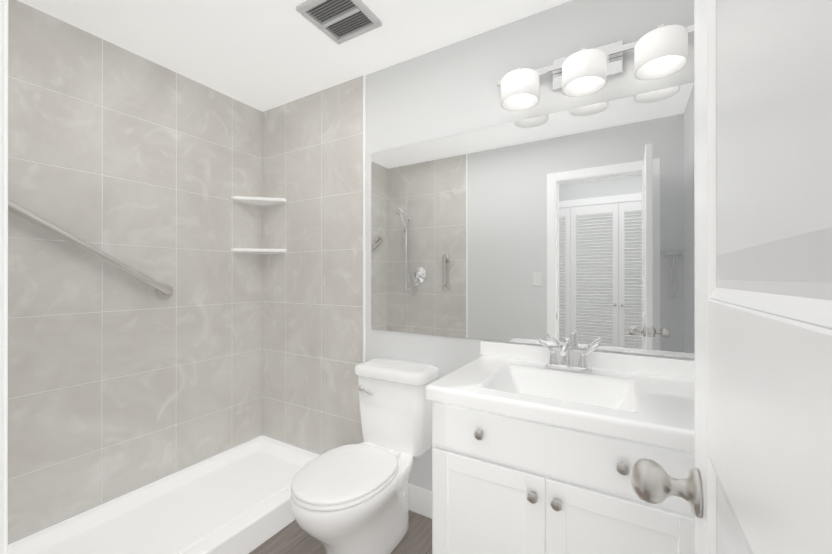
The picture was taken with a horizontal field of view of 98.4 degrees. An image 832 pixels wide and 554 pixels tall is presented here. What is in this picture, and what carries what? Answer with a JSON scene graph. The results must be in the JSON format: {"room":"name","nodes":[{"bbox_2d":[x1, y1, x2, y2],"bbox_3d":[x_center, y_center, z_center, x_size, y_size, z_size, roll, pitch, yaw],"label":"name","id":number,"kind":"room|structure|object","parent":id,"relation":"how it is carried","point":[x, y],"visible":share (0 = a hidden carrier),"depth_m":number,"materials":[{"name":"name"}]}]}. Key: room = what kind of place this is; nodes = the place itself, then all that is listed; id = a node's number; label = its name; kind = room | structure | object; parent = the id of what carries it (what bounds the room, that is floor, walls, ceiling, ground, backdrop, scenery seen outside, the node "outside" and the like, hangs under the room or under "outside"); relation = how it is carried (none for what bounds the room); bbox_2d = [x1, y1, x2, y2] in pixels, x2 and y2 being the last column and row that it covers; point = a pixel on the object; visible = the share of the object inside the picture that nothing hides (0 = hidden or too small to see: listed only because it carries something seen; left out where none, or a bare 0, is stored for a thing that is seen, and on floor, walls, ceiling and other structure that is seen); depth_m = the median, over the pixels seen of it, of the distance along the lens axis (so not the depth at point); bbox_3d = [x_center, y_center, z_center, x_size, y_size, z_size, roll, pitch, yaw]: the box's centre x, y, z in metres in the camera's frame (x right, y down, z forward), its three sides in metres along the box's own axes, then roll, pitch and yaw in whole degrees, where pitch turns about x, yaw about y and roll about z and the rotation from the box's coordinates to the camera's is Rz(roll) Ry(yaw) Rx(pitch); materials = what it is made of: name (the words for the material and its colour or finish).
{"room":"bathroom","nodes":[
{"label":"bathroom","id":0,"kind":"room"},
{"bbox_2d":[8,138,262,544],"bbox_3d":[-1.552,0.036,1.847,0.120,2.400,1.660,0,0,31],"label":"wall","id":1,"kind":"structure","parent":0,"point":[24,536],"depth_m":2.18,"materials":[{"name":"grey tile"}]},
{"bbox_2d":[8,0,262,541],"bbox_3d":[-1.465,-0.032,1.865,0.010,2.259,1.516,0,0,31],"label":"wall tiles","id":2,"kind":"structure","parent":1,"relation":"attached to","point":[120,382],"depth_m":1.81,"materials":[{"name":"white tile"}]},
{"bbox_2d":[8,199,172,298],"bbox_3d":[-1.546,-0.149,1.655,0.062,0.542,0.807,0,0,31],"label":"grab rail","id":3,"kind":"object","parent":2,"relation":"attached to","point":[164,291],"visible":1,"depth_m":1.66,"materials":[{"name":"silver metal"}]},
{"bbox_2d":[18,0,571,111],"bbox_3d":[-0.195,-1.195,0.468,3.860,0.060,2.900,0,0,31],"label":"ceiling","id":4,"kind":"structure","parent":0,"point":[262,55],"depth_m":1.73,"materials":[{"name":"white paint"}]},
{"bbox_2d":[296,0,382,44],"bbox_3d":[-0.335,-1.154,1.589,0.270,0.019,0.270,0,0,31],"label":"ceiling vent","id":5,"kind":"object","parent":4,"relation":"in","point":[340,18],"visible":0.98,"depth_m":1.59,"materials":[{"name":"white"}]},
{"bbox_2d":[249,510,431,553],"bbox_3d":[-0.195,1.265,0.465,3.860,0.060,2.900,0,0,31],"label":"floor","id":6,"kind":"structure","parent":0,"point":[293,537],"depth_m":1.68,"materials":[{"name":"brown wood"}]},
{"bbox_2d":[8,435,318,553],"bbox_3d":[-1.136,1.169,1.670,0.749,0.135,1.514,0,0,31],"label":"shower pan","id":7,"kind":"object","parent":6,"relation":"on","point":[235,500],"visible":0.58,"depth_m":1.72,"materials":[{"name":"white plastic"}]},
{"bbox_2d":[291,358,439,553],"bbox_3d":[-0.227,0.840,1.603,0.414,0.792,0.725,0,0,31],"label":"toilet","id":8,"kind":"object","parent":6,"relation":"on","point":[350,499],"visible":1,"depth_m":1.56,"materials":[{"name":"white ceramic"}]},
{"bbox_2d":[425,341,694,553],"bbox_3d":[0.571,0.768,1.222,0.936,0.935,0.572,0,0,31],"label":"bathroom vanity","id":9,"kind":"object","parent":6,"relation":"on","point":[531,454],"visible":0.81,"depth_m":1.08,"materials":[{"name":"white paint"}]},
{"bbox_2d":[538,337,600,372],"bbox_3d":[0.581,0.304,1.389,0.233,0.128,0.158,0,0,31],"label":"faucet","id":10,"kind":"object","parent":9,"relation":"on","point":[567,363],"visible":1,"depth_m":1.41,"materials":[{"name":"silver metal"}]},
{"bbox_2d":[263,0,694,490],"bbox_3d":[0.054,0.036,1.933,2.800,2.400,0.120,0,0,31],"label":"wall","id":11,"kind":"structure","parent":0,"point":[449,90],"depth_m":1.73,"materials":[{"name":"white paint"}]},
{"bbox_2d":[231,196,286,205],"bbox_3d":[-1.027,-0.510,2.352,0.250,0.020,0.235,0,0,31],"label":"corner shelf","id":12,"kind":"object","parent":11,"relation":"attached to","point":[262,201],"visible":0.96,"depth_m":2.35,"materials":[{"name":"white ceramic"}]},
{"bbox_2d":[231,248,286,252],"bbox_3d":[-1.027,-0.175,2.352,0.250,0.020,0.235,0,0,31],"label":"corner shelf","id":13,"kind":"object","parent":11,"relation":"attached to","point":[251,250],"visible":1,"depth_m":2.33,"materials":[{"name":"white ceramic"}]},
{"bbox_2d":[263,75,365,453],"bbox_3d":[-0.682,-0.032,2.290,0.906,2.259,0.011,0,0,31],"label":"wall tiles","id":14,"kind":"structure","parent":11,"relation":"attached to","point":[314,275],"depth_m":2.25,"materials":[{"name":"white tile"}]},
{"bbox_2d":[408,483,431,518],"bbox_3d":[0.009,1.169,1.882,0.716,0.135,0.013,0,0,31],"label":"baseboard","id":15,"kind":"structure","parent":11,"relation":"attached to","point":[420,500],"depth_m":1.85,"materials":[{"name":"white paint"}]},
{"bbox_2d":[371,82,694,358],"bbox_3d":[0.433,-0.204,1.636,1.592,1.000,0.005,0,0,31],"label":"mirror","id":16,"kind":"object","parent":11,"relation":"attached to","point":[576,226],"visible":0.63,"depth_m":1.55,"materials":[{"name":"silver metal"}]},
{"bbox_2d":[497,24,693,110],"bbox_3d":[0.656,-0.829,1.400,0.730,0.190,0.186,0,0,31],"label":"sconce","id":17,"kind":"object","parent":11,"relation":"attached to","point":[661,51],"visible":0.96,"depth_m":1.35,"materials":[{"name":"white glass"}]},
{"bbox_3d":[-0.332,0.034,0.234,3.620,2.400,0.120,0,0,31],"label":"wall","id":18,"kind":"structure","parent":0,"visible":0},
{"bbox_2d":[0,0,7,553],"bbox_3d":[-0.147,0.182,0.124,0.790,2.105,0.132,0,0,31],"label":"door frame","id":19,"kind":"structure","parent":18,"relation":"attached to","point":[3,276],"depth_m":0.34,"materials":[{"name":"white paint"}]},
{"bbox_2d":[630,0,831,553],"bbox_3d":[0.305,0.215,0.299,0.214,2.014,0.653,0,0,31],"label":"door","id":20,"kind":"structure","parent":18,"relation":"in","point":[758,480],"depth_m":0.29,"materials":[{"name":"white paint"}]}
]}

